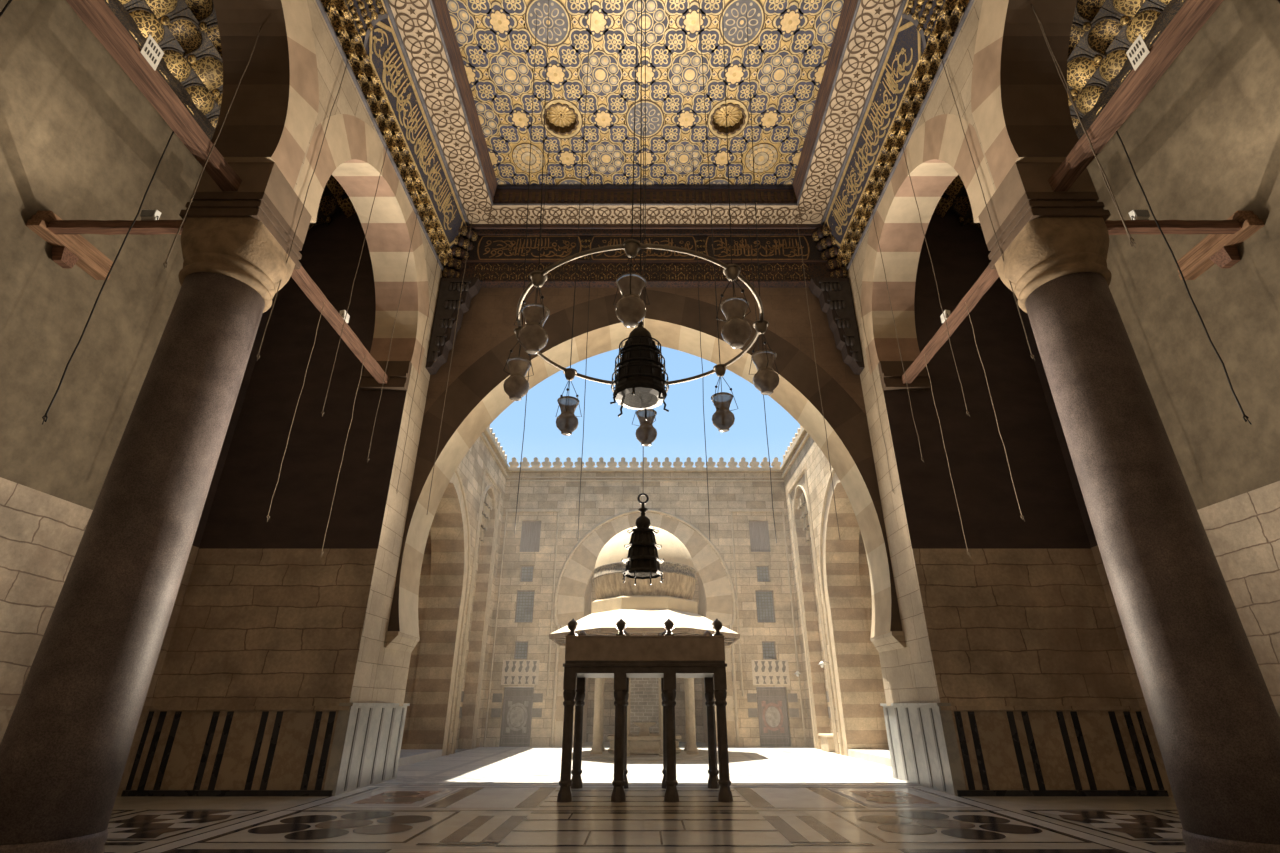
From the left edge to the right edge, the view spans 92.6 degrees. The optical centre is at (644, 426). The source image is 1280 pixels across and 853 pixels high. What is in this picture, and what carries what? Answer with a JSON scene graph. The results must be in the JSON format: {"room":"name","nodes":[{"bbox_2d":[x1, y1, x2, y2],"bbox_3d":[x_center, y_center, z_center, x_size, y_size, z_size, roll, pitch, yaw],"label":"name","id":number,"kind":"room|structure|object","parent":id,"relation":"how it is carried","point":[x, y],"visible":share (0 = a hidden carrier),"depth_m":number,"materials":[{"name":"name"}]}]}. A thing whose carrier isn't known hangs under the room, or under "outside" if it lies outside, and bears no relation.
{"room":"mosque","nodes":[
{"label":"mosque","id":0,"kind":"room"},
{"bbox_2d":[0,0,275,705],"bbox_3d":[-10.500,-4.085,7.665,0.500,17.000,18.550,0,-25,0],"label":"wall","id":1,"kind":"structure","parent":0,"point":[79,140],"depth_m":10.84,"materials":[{"name":"stone"}]},
{"bbox_2d":[26,211,112,279],"bbox_3d":[-10.160,-3.088,10.810,0.260,0.640,1.440,0,-25,0],"label":"wall plate","id":2,"kind":"object","parent":1,"relation":"attached to","point":[68,250],"visible":0.89,"depth_m":10.71,"materials":[{"name":"brown wood"}]},
{"bbox_2d":[0,706,150,796],"bbox_3d":[-10.215,2.795,4.193,0.090,1.600,17.950,0,-25,0],"label":"baseboard","id":3,"kind":"structure","parent":1,"relation":"attached to","point":[6,712],"depth_m":12.06,"materials":[{"name":"stone"}]},
{"bbox_2d":[104,0,355,229],"bbox_3d":[-9.450,-8.836,12.762,2.200,2.720,12.675,0,-25,0],"label":"ceiling","id":4,"kind":"structure","parent":1,"relation":"attached to","point":[187,33],"depth_m":12.99,"materials":[{"name":"gold metal"}]},
{"bbox_2d":[151,209,411,705],"bbox_3d":[-8.395,-0.395,15.742,4.510,17.000,0.790,0,-25,0],"label":"wall","id":5,"kind":"structure","parent":0,"point":[264,619],"depth_m":14.40,"materials":[{"name":"stone"}]},
{"bbox_2d":[121,706,349,795],"bbox_3d":[-8.210,6.501,12.306,4.240,1.600,0.130,0,-25,0],"label":"wall paneling","id":6,"kind":"structure","parent":5,"relation":"attached to","point":[182,750],"depth_m":12.30,"materials":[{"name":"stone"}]},
{"bbox_2d":[193,0,443,702],"bbox_3d":[-6.715,-3.951,7.956,1.150,14.000,20.410,0,-25,0],"label":"wall","id":7,"kind":"structure","parent":0,"point":[273,130],"depth_m":12.22,"materials":[{"name":"stone"}]},
{"bbox_2d":[164,26,261,268],"bbox_3d":[-6.545,-4.817,9.550,0.065,5.901,0.044,0,-25,0],"label":"rope","id":8,"kind":"object","parent":7,"relation":"hanging from","point":[165,263],"visible":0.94,"depth_m":9.18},
{"bbox_2d":[256,61,347,360],"bbox_3d":[-6.075,-4.258,11.052,0.064,7.111,0.045,0,-25,0],"label":"rope","id":9,"kind":"object","parent":7,"relation":"hanging from","point":[347,61],"visible":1,"depth_m":10.79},
{"bbox_2d":[321,148,386,415],"bbox_3d":[-6.075,-3.401,12.964,0.053,7.081,0.043,18,-30,-33],"label":"rope","id":10,"kind":"object","parent":7,"relation":"hanging from","point":[322,412],"visible":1,"depth_m":12.67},
{"bbox_2d":[324,703,409,795],"bbox_3d":[-6.660,7.149,13.797,1.280,1.660,3.360,0,-25,0],"label":"trim","id":11,"kind":"structure","parent":7,"relation":"attached to","point":[367,740],"depth_m":13.22,"materials":[{"name":"grey stone"}]},
{"bbox_2d":[316,0,468,270],"bbox_3d":[-5.920,-9.397,10.559,0.760,1.950,19.400,0,-25,0],"label":"crown molding","id":12,"kind":"structure","parent":7,"relation":"attached to","point":[369,26],"depth_m":14.50,"materials":[{"name":"gold metal"}]},
{"bbox_2d":[367,212,417,462],"bbox_3d":[-6.075,-2.474,14.872,0.050,7.181,0.047,-21,-32,38],"label":"rope","id":13,"kind":"object","parent":7,"relation":"hanging from","point":[417,212],"visible":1,"depth_m":14.62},
{"bbox_2d":[396,254,438,491],"bbox_3d":[-6.035,-1.693,16.390,0.060,7.341,0.039,0,-25,0],"label":"rope","id":14,"kind":"object","parent":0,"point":[438,254],"visible":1,"depth_m":16.15,"materials":[{"name":"fabric"}]},
{"bbox_2d":[398,428,509,766],"bbox_3d":[-9.820,5.305,23.082,5.760,12.730,13.400,0,-25,0],"label":"wall","id":15,"kind":"structure","parent":0,"point":[446,684],"depth_m":24.00,"materials":[{"name":"stone"}]},
{"bbox_2d":[487,425,506,461],"bbox_3d":[-7.230,-0.755,25.905,0.220,0.680,12.700,0,-25,0],"label":"trim","id":16,"kind":"structure","parent":15,"relation":"on","point":[488,427],"depth_m":29.54,"materials":[{"name":"stone"}]},
{"bbox_2d":[388,0,901,223],"bbox_3d":[0.000,-10.748,11.121,12.600,1.205,19.300,0,-25,0],"label":"ceiling","id":17,"kind":"structure","parent":0,"point":[813,65],"depth_m":15.94,"materials":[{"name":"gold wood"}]},
{"bbox_2d":[427,215,472,513],"bbox_3d":[-5.325,-2.196,16.944,0.041,9.584,0.042,0,-25,0],"label":"rope","id":18,"kind":"object","parent":17,"relation":"hanging from","point":[472,215],"visible":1,"depth_m":16.63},
{"bbox_2d":[514,146,549,533],"bbox_3d":[-2.736,-2.897,15.174,0.033,11.321,0.037,0,-25,0],"label":"rope","id":19,"kind":"object","parent":17,"relation":"hanging from","point":[549,146],"visible":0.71,"depth_m":14.00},
{"bbox_2d":[542,103,578,134],"bbox_3d":[-2.300,-8.493,16.775,0.972,0.250,0.997,0,-25,0],"label":"rosette","id":20,"kind":"object","parent":17,"relation":"attached to","point":[561,119],"visible":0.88,"depth_m":16.89,"materials":[{"name":"gold metal"}]},
{"bbox_2d":[578,155,595,538],"bbox_3d":[-1.430,-2.737,15.434,0.034,11.395,0.037,0,-25,0],"label":"rope","id":21,"kind":"object","parent":17,"relation":"hanging from","point":[595,155],"visible":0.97,"depth_m":14.94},
{"bbox_2d":[610,286,668,420],"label":"lantern","id":22,"kind":"object","parent":17,"relation":"hanging from","point":[639,381],"depth_m":7.26,"materials":[{"name":"brown metal"}]},
{"bbox_2d":[640,0,645,278],"label":"rope","id":23,"kind":"object","parent":17,"relation":"hanging from","point":[641,0],"depth_m":9.12,"materials":[{"name":"brown metal"}]},
{"bbox_2d":[621,128,664,584],"bbox_3d":[-0.040,-2.650,14.403,0.858,12.410,0.858,0,-25,0],"label":"lantern","id":24,"kind":"object","parent":17,"relation":"hanging from","point":[642,561],"visible":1,"depth_m":11.94,"materials":[{"name":"brown metal"}]},
{"bbox_2d":[514,0,778,445],"bbox_3d":[-0.074,-5.334,9.981,4.863,11.207,4.089,0,-25,0],"label":"ring chandelier","id":25,"kind":"object","parent":17,"relation":"hanging from","point":[631,246],"depth_m":7.21,"materials":[{"name":"metal"}]},
{"bbox_2d":[503,341,533,400],"bbox_3d":[-1.550,-0.715,7.613,0.372,0.837,0.371,-4,-25,9],"label":"lamp","id":26,"kind":"object","parent":25,"relation":"hanging from","point":[516,386],"visible":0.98,"depth_m":7.47,"materials":[{"name":"glass"}]},
{"bbox_2d":[692,155,709,540],"bbox_3d":[1.384,-2.737,15.434,0.040,11.395,0.038,0,-25,0],"label":"rope","id":27,"kind":"object","parent":17,"relation":"hanging from","point":[692,155],"visible":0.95,"depth_m":14.80,"materials":[{"name":"fabric"}]},
{"bbox_2d":[710,103,745,134],"bbox_3d":[2.270,-8.493,16.775,0.972,0.250,0.997,0,-25,0],"label":"rosette","id":28,"kind":"object","parent":17,"relation":"attached to","point":[736,117],"visible":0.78,"depth_m":16.88,"materials":[{"name":"gold metal"}]},
{"bbox_2d":[740,146,776,542],"bbox_3d":[2.739,-2.809,15.136,0.040,11.512,0.040,0,-25,0],"label":"rope","id":29,"kind":"object","parent":17,"relation":"hanging from","point":[740,146],"visible":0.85,"depth_m":14.15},
{"bbox_2d":[796,214,839,538],"bbox_3d":[4.685,-1.921,16.817,0.039,10.191,0.038,0,-25,0],"label":"rope","id":30,"kind":"object","parent":17,"relation":"hanging from","point":[796,214],"visible":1,"depth_m":16.42,"materials":[{"name":"fabric"}]},
{"bbox_2d":[104,742,1185,852],"bbox_3d":[0.000,8.153,13.646,28.000,0.308,39.600,0,-25,0],"label":"floor","id":31,"kind":"structure","parent":0,"point":[479,799],"depth_m":9.65,"materials":[{"name":"stone"}]},
{"bbox_2d":[0,192,302,852],"bbox_3d":[-6.715,0.630,8.540,1.396,9.150,1.396,0,-25,0],"label":"granite column","id":32,"kind":"structure","parent":31,"relation":"on","point":[65,746],"depth_m":7.73,"materials":[{"name":"stone"}]},
{"bbox_2d":[47,220,184,234],"bbox_3d":[-8.700,-3.377,10.370,2.800,0.186,0.176,0,-25,0],"label":"tie beam","id":33,"kind":"structure","parent":32,"relation":"attached to","point":[58,227],"depth_m":10.31,"materials":[{"name":"brown wood"}]},
{"bbox_2d":[139,210,160,219],"bbox_3d":[-8.450,-3.579,10.444,0.294,0.265,0.132,0,-25,0],"label":"floodlight","id":34,"kind":"object","parent":33,"relation":"on","point":[145,214],"visible":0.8,"depth_m":10.40,"materials":[{"name":"white paint"}]},
{"bbox_2d":[66,0,241,190],"bbox_3d":[-6.700,-5.029,7.475,0.255,0.256,5.420,0,-25,0],"label":"tie beam","id":35,"kind":"structure","parent":32,"relation":"on","point":[96,15],"depth_m":8.26,"materials":[{"name":"brown wood"}]},
{"bbox_2d":[42,131,173,424],"bbox_3d":[-6.835,-2.201,7.937,0.067,4.801,0.045,0,-25,0],"label":"rope","id":36,"kind":"object","parent":35,"relation":"hanging from","point":[133,222],"visible":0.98,"depth_m":7.71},
{"bbox_2d":[140,34,163,70],"bbox_3d":[-6.553,-4.976,8.144,0.011,0.360,0.260,0,-25,0],"label":"panel","id":37,"kind":"object","parent":35,"relation":"attached to","point":[150,50],"visible":1,"depth_m":8.14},
{"bbox_2d":[291,266,388,383],"bbox_3d":[-6.700,-2.241,13.386,0.216,0.215,5.170,0,-25,0],"label":"tie beam","id":38,"kind":"structure","parent":32,"relation":"on","point":[300,276],"depth_m":13.23,"materials":[{"name":"brown wood"}]},
{"bbox_2d":[267,302,324,521],"bbox_3d":[-6.564,-0.443,11.580,0.053,4.611,0.039,15,-29,-30],"label":"rope","id":39,"kind":"object","parent":38,"relation":"hanging from","point":[324,302],"visible":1,"depth_m":11.48,"materials":[{"name":"fabric"}]},
{"bbox_2d":[321,354,365,556],"bbox_3d":[-6.566,0.473,13.395,0.050,4.771,0.045,-21,-32,39],"label":"rope","id":40,"kind":"object","parent":38,"relation":"hanging from","point":[365,354],"visible":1,"depth_m":13.28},
{"bbox_2d":[339,310,349,322],"bbox_3d":[-6.677,-2.411,13.579,0.132,0.265,0.294,0,-25,0],"label":"floodlight","id":41,"kind":"object","parent":38,"relation":"on","point":[342,313],"visible":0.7,"depth_m":13.51,"materials":[{"name":"white paint"}]},
{"bbox_2d":[549,526,739,760],"bbox_3d":[-0.020,7.920,23.537,6.920,8.350,6.920,0,-25,0],"label":"pavilion","id":42,"kind":"object","parent":31,"relation":"on","point":[644,607],"visible":0.56,"depth_m":22.34,"materials":[{"name":"grey stone"}]},
{"bbox_2d":[607,722,681,754],"bbox_3d":[-0.020,11.195,22.041,2.624,0.970,2.624,0,-25,0],"label":"stone basin","id":43,"kind":"object","parent":42,"relation":"on","point":[643,743],"visible":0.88,"depth_m":20.90,"materials":[{"name":"stone"}]},
{"bbox_2d":[557,619,732,801],"bbox_3d":[0.000,5.861,12.879,3.260,3.240,2.328,0,-25,0],"label":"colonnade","id":44,"kind":"object","parent":31,"relation":"on","point":[622,656],"visible":1,"depth_m":12.19,"materials":[{"name":"brown wood"}]},
{"bbox_2d":[818,733,834,751],"bbox_3d":[7.282,12.355,23.919,0.677,0.600,1.278,0,-25,0],"label":"stone block","id":45,"kind":"object","parent":31,"relation":"on","point":[827,739],"visible":0.52,"depth_m":23.52,"materials":[{"name":"beige stone"}]},
{"bbox_2d":[987,192,1279,852],"bbox_3d":[6.715,0.630,8.540,1.396,9.150,1.396,0,-25,0],"label":"granite column","id":46,"kind":"structure","parent":31,"relation":"on","point":[1215,720],"depth_m":7.76,"materials":[{"name":"stone"}]},
{"bbox_2d":[901,265,998,383],"bbox_3d":[6.700,-2.240,13.386,0.215,0.214,5.170,0,-25,0],"label":"tie beam","id":47,"kind":"structure","parent":46,"relation":"on","point":[989,276],"depth_m":13.23,"materials":[{"name":"brown wood"}]},
{"bbox_2d":[940,310,950,322],"bbox_3d":[6.677,-2.411,13.579,0.132,0.265,0.294,0,-25,0],"label":"floodlight","id":48,"kind":"object","parent":47,"relation":"on","point":[947,313],"visible":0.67,"depth_m":13.51,"materials":[{"name":"white paint"}]},
{"bbox_2d":[924,354,970,556],"bbox_3d":[6.575,0.473,13.394,0.049,4.771,0.043,20,-31,-36],"label":"rope","id":49,"kind":"object","parent":47,"relation":"hanging from","point":[924,354],"visible":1,"depth_m":13.24,"materials":[{"name":"beige fabric"}]},
{"bbox_2d":[965,302,1024,520],"bbox_3d":[6.575,-0.443,11.580,0.053,4.611,0.039,15,-29,-30],"label":"rope","id":50,"kind":"object","parent":47,"relation":"hanging from","point":[965,302],"visible":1,"depth_m":11.48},
{"bbox_2d":[1048,0,1223,191],"bbox_3d":[6.700,-5.029,7.475,0.255,0.255,5.420,0,-25,0],"label":"tie beam","id":51,"kind":"structure","parent":46,"relation":"on","point":[1193,14],"depth_m":8.29,"materials":[{"name":"brown wood"}]},
{"bbox_2d":[1126,34,1149,70],"bbox_3d":[6.553,-4.976,8.144,0.011,0.360,0.260,0,-25,0],"label":"panel","id":52,"kind":"object","parent":51,"relation":"attached to","point":[1139,50],"visible":1,"depth_m":8.14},
{"bbox_2d":[1116,131,1250,424],"bbox_3d":[6.845,-2.203,7.932,0.059,4.801,0.043,15,-29,-30],"label":"rope","id":53,"kind":"object","parent":51,"relation":"hanging from","point":[1149,206],"visible":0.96,"depth_m":7.70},
{"bbox_2d":[1105,220,1241,234],"bbox_3d":[8.700,-3.376,10.370,2.800,0.184,0.176,0,-25,0],"label":"tie beam","id":54,"kind":"structure","parent":46,"relation":"attached to","point":[1116,227],"depth_m":10.31,"materials":[{"name":"brown wood"}]},
{"bbox_2d":[1129,210,1150,219],"bbox_3d":[8.450,-3.579,10.444,0.294,0.265,0.132,0,-25,0],"label":"floodlight","id":55,"kind":"object","parent":54,"relation":"on","point":[1134,214],"visible":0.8,"depth_m":10.40,"materials":[{"name":"white paint"}]},
{"bbox_2d":[480,468,809,746],"bbox_3d":[0.000,8.838,30.792,17.000,12.710,4.440,0,-25,0],"label":"wall","id":56,"kind":"structure","parent":0,"point":[726,584],"depth_m":29.58,"materials":[{"name":"stone"}]},
{"bbox_2d":[499,687,533,746],"bbox_3d":[-5.625,12.767,26.952,1.340,2.370,0.080,0,-25,0],"label":"door","id":57,"kind":"structure","parent":56,"relation":"in","point":[517,701],"depth_m":26.91,"materials":[{"name":"brown wood"}]},
{"bbox_2d":[514,641,527,658],"bbox_3d":[-5.660,10.315,28.154,0.620,0.790,0.330,0,-25,0],"label":"window","id":58,"kind":"structure","parent":56,"relation":"in","point":[521,647],"depth_m":28.05,"materials":[{"name":"metal"}]},
{"bbox_2d":[515,591,534,622],"bbox_3d":[-5.650,8.546,28.962,0.860,1.480,0.330,0,-25,0],"label":"window","id":59,"kind":"structure","parent":56,"relation":"in","point":[525,599],"depth_m":28.86,"materials":[{"name":"metal"}]},
{"bbox_2d":[520,566,533,581],"bbox_3d":[-5.670,7.173,29.590,0.620,0.780,0.330,0,-25,0],"label":"window","id":60,"kind":"structure","parent":56,"relation":"in","point":[526,571],"depth_m":29.49,"materials":[{"name":"metal"}]},
{"bbox_2d":[520,521,540,551],"bbox_3d":[-5.635,5.499,30.354,0.970,1.580,0.330,0,-25,0],"label":"window","id":61,"kind":"structure","parent":56,"relation":"in","point":[530,533],"depth_m":30.23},
{"bbox_2d":[521,522,531,550],"bbox_3d":[-5.859,5.447,30.241,0.423,1.480,0.040,0,-25,0],"label":"shutter","id":62,"kind":"object","parent":61,"relation":"attached to","point":[526,534],"depth_m":30.22,"materials":[{"name":"wood"}]},
{"bbox_2d":[530,522,540,550],"bbox_3d":[-5.412,5.447,30.241,0.423,1.480,0.040,0,-25,0],"label":"shutter","id":63,"kind":"object","parent":61,"relation":"attached to","point":[536,526],"depth_m":30.25,"materials":[{"name":"wood"}]},
{"bbox_2d":[509,457,780,467],"bbox_3d":[0.000,1.938,31.800,14.200,0.680,0.220,0,-25,0],"label":"trim","id":64,"kind":"structure","parent":56,"relation":"on","point":[514,464],"depth_m":31.69,"materials":[{"name":"stone"}]},
{"bbox_2d":[749,521,769,551],"bbox_3d":[5.635,5.499,30.354,0.970,1.580,0.330,0,-25,0],"label":"window","id":65,"kind":"structure","parent":56,"relation":"in","point":[759,533],"depth_m":30.23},
{"bbox_2d":[749,522,759,550],"bbox_3d":[5.412,5.447,30.241,0.423,1.480,0.040,0,-25,0],"label":"shutter","id":66,"kind":"object","parent":65,"relation":"attached to","point":[753,526],"depth_m":30.25,"materials":[{"name":"wood"}]},
{"bbox_2d":[758,522,768,550],"bbox_3d":[5.859,5.447,30.241,0.423,1.480,0.040,0,-25,0],"label":"shutter","id":67,"kind":"object","parent":65,"relation":"attached to","point":[763,534],"depth_m":30.22,"materials":[{"name":"wood"}]},
{"bbox_2d":[756,566,769,581],"bbox_3d":[5.670,7.173,29.590,0.620,0.780,0.330,0,-25,0],"label":"window","id":68,"kind":"structure","parent":56,"relation":"in","point":[762,571],"depth_m":29.49,"materials":[{"name":"metal"}]},
{"bbox_2d":[755,591,774,622],"bbox_3d":[5.650,8.546,28.962,0.860,1.480,0.330,0,-25,0],"label":"window","id":69,"kind":"structure","parent":56,"relation":"in","point":[764,599],"depth_m":28.86,"materials":[{"name":"metal"}]},
{"bbox_2d":[762,641,775,658],"bbox_3d":[5.660,10.315,28.154,0.620,0.790,0.330,0,-25,0],"label":"window","id":70,"kind":"structure","parent":56,"relation":"in","point":[768,647],"depth_m":28.05,"materials":[{"name":"metal"}]},
{"bbox_2d":[756,687,790,746],"bbox_3d":[5.625,12.767,26.952,1.340,2.370,0.080,0,-25,0],"label":"door","id":71,"kind":"structure","parent":56,"relation":"in","point":[771,701],"depth_m":26.91,"materials":[{"name":"brown wood"}]},
{"bbox_2d":[371,288,918,705],"bbox_3d":[0.000,0.146,17.408,21.500,17.400,1.690,0,-25,0],"label":"wall","id":72,"kind":"structure","parent":0,"point":[476,396],"depth_m":17.58,"materials":[{"name":"stone"}]},
{"bbox_2d":[425,278,480,374],"bbox_3d":[-5.565,-2.988,17.889,1.130,3.100,0.500,0,-25,0],"label":"bracket","id":73,"kind":"object","parent":72,"relation":"attached to","point":[447,305],"visible":0.98,"depth_m":17.86,"materials":[{"name":"brown wood"}]},
{"bbox_2d":[442,224,847,287],"bbox_3d":[0.000,-5.339,19.118,13.496,2.260,1.381,0,-25,0],"label":"trim","id":74,"kind":"structure","parent":72,"relation":"attached to","point":[495,254],"depth_m":18.93,"materials":[{"name":"brown wood"}]},
{"bbox_2d":[809,278,863,374],"bbox_3d":[5.565,-2.988,17.889,1.130,3.100,0.500,0,-25,0],"label":"bracket","id":75,"kind":"object","parent":72,"relation":"attached to","point":[835,297],"visible":1,"depth_m":17.86,"materials":[{"name":"brown wood"}]},
{"bbox_2d":[780,428,891,766],"bbox_3d":[9.820,5.305,23.082,5.760,12.730,13.400,0,-25,0],"label":"wall","id":76,"kind":"structure","parent":0,"point":[832,584],"depth_m":23.98,"materials":[{"name":"stone"}]},
{"bbox_2d":[783,425,802,461],"bbox_3d":[7.230,-0.755,25.905,0.220,0.680,12.700,0,-25,0],"label":"trim","id":77,"kind":"structure","parent":76,"relation":"on","point":[801,427],"depth_m":29.54,"materials":[{"name":"stone"}]},
{"bbox_2d":[818,661,828,667],"bbox_3d":[6.846,9.126,23.507,0.427,0.252,0.320,-13,-28,27],"label":"wall lantern","id":78,"kind":"object","parent":76,"relation":"attached to","point":[821,663],"visible":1,"depth_m":23.48,"materials":[{"name":"metal"}]},
{"bbox_2d":[846,0,1096,702],"bbox_3d":[6.715,-3.951,7.956,1.150,14.000,20.410,0,-25,0],"label":"wall","id":79,"kind":"structure","parent":0,"point":[1010,94],"depth_m":12.14,"materials":[{"name":"stone"}]},
{"bbox_2d":[821,0,973,270],"bbox_3d":[5.920,-9.397,10.559,0.760,1.950,19.400,0,-25,0],"label":"crown molding","id":80,"kind":"structure","parent":79,"relation":"attached to","point":[905,72],"depth_m":14.50,"materials":[{"name":"gold metal"}]},
{"bbox_2d":[872,212,923,461],"bbox_3d":[6.085,-2.472,14.877,0.064,7.181,0.042,0,-25,0],"label":"rope","id":81,"kind":"object","parent":79,"relation":"hanging from","point":[872,212],"visible":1,"depth_m":14.60,"materials":[{"name":"fabric"}]},
{"bbox_2d":[880,703,965,795],"bbox_3d":[6.660,7.149,13.797,1.280,1.660,3.360,0,-25,0],"label":"trim","id":82,"kind":"structure","parent":79,"relation":"attached to","point":[922,740],"depth_m":13.27,"materials":[{"name":"grey stone"}]},
{"bbox_2d":[903,148,969,415],"bbox_3d":[6.085,-3.401,12.964,0.055,7.081,0.041,16,-29,-31],"label":"rope","id":83,"kind":"object","parent":79,"relation":"hanging from","point":[903,148],"visible":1,"depth_m":12.70,"materials":[{"name":"fabric"}]},
{"bbox_2d":[942,61,1035,360],"bbox_3d":[6.085,-4.260,11.048,0.055,7.111,0.041,15,-29,-30],"label":"rope","id":84,"kind":"object","parent":79,"relation":"hanging from","point":[942,61],"visible":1,"depth_m":10.83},
{"bbox_2d":[1032,4,1135,244],"bbox_3d":[6.555,-4.879,9.319,0.057,5.381,0.042,15,-29,-30],"label":"rope","id":85,"kind":"object","parent":79,"relation":"hanging from","point":[1131,238],"visible":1,"depth_m":9.07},
{"bbox_2d":[878,209,1138,705],"bbox_3d":[8.395,-0.395,15.742,4.510,17.000,0.790,0,-25,0],"label":"wall","id":86,"kind":"structure","parent":0,"point":[1026,619],"depth_m":14.40,"materials":[{"name":"stone"}]},
{"bbox_2d":[851,254,894,493],"bbox_3d":[6.045,-1.695,16.385,0.052,7.341,0.038,15,-29,-30],"label":"rope","id":87,"kind":"object","parent":86,"relation":"hanging from","point":[851,254],"visible":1,"depth_m":16.12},
{"bbox_2d":[940,706,1168,795],"bbox_3d":[8.210,6.501,12.306,4.240,1.600,0.130,0,-25,0],"label":"wall paneling","id":88,"kind":"structure","parent":86,"relation":"attached to","point":[1004,750],"depth_m":12.30,"materials":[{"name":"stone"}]},
{"bbox_2d":[1014,0,1279,705],"bbox_3d":[10.500,-4.085,7.665,0.500,17.000,18.550,0,-25,0],"label":"wall","id":89,"kind":"structure","parent":0,"point":[1203,143],"depth_m":10.93,"materials":[{"name":"stone"}]},
{"bbox_2d":[934,0,1185,229],"bbox_3d":[9.450,-8.836,12.762,2.200,2.720,12.675,0,-25,0],"label":"ceiling","id":90,"kind":"structure","parent":89,"relation":"attached to","point":[1102,33],"depth_m":12.97,"materials":[{"name":"gold metal"}]},
{"bbox_2d":[1139,706,1279,796],"bbox_3d":[10.215,2.795,4.193,0.090,1.600,17.950,0,-25,0],"label":"baseboard","id":91,"kind":"structure","parent":89,"relation":"attached to","point":[1144,711],"depth_m":12.20,"materials":[{"name":"stone"}]},
{"bbox_2d":[1176,211,1263,279],"bbox_3d":[10.140,-3.088,10.810,0.260,0.640,1.440,0,-25,0],"label":"wall plate","id":92,"kind":"object","parent":89,"relation":"attached to","point":[1221,250],"visible":0.92,"depth_m":10.70,"materials":[{"name":"brown wood"}]},
{"bbox_3d":[-8.920,-10.832,10.582,3.460,0.200,18.250,0,-25,0],"label":"ceiling","id":93,"kind":"structure","parent":0,"visible":0},
{"bbox_2d":[0,0,11,16],"bbox_3d":[-8.199,-6.651,8.425,0.041,9.100,0.042,0,-25,0],"label":"rope","id":94,"kind":"object","parent":93,"relation":"hanging from","point":[9,1],"visible":1,"depth_m":7.83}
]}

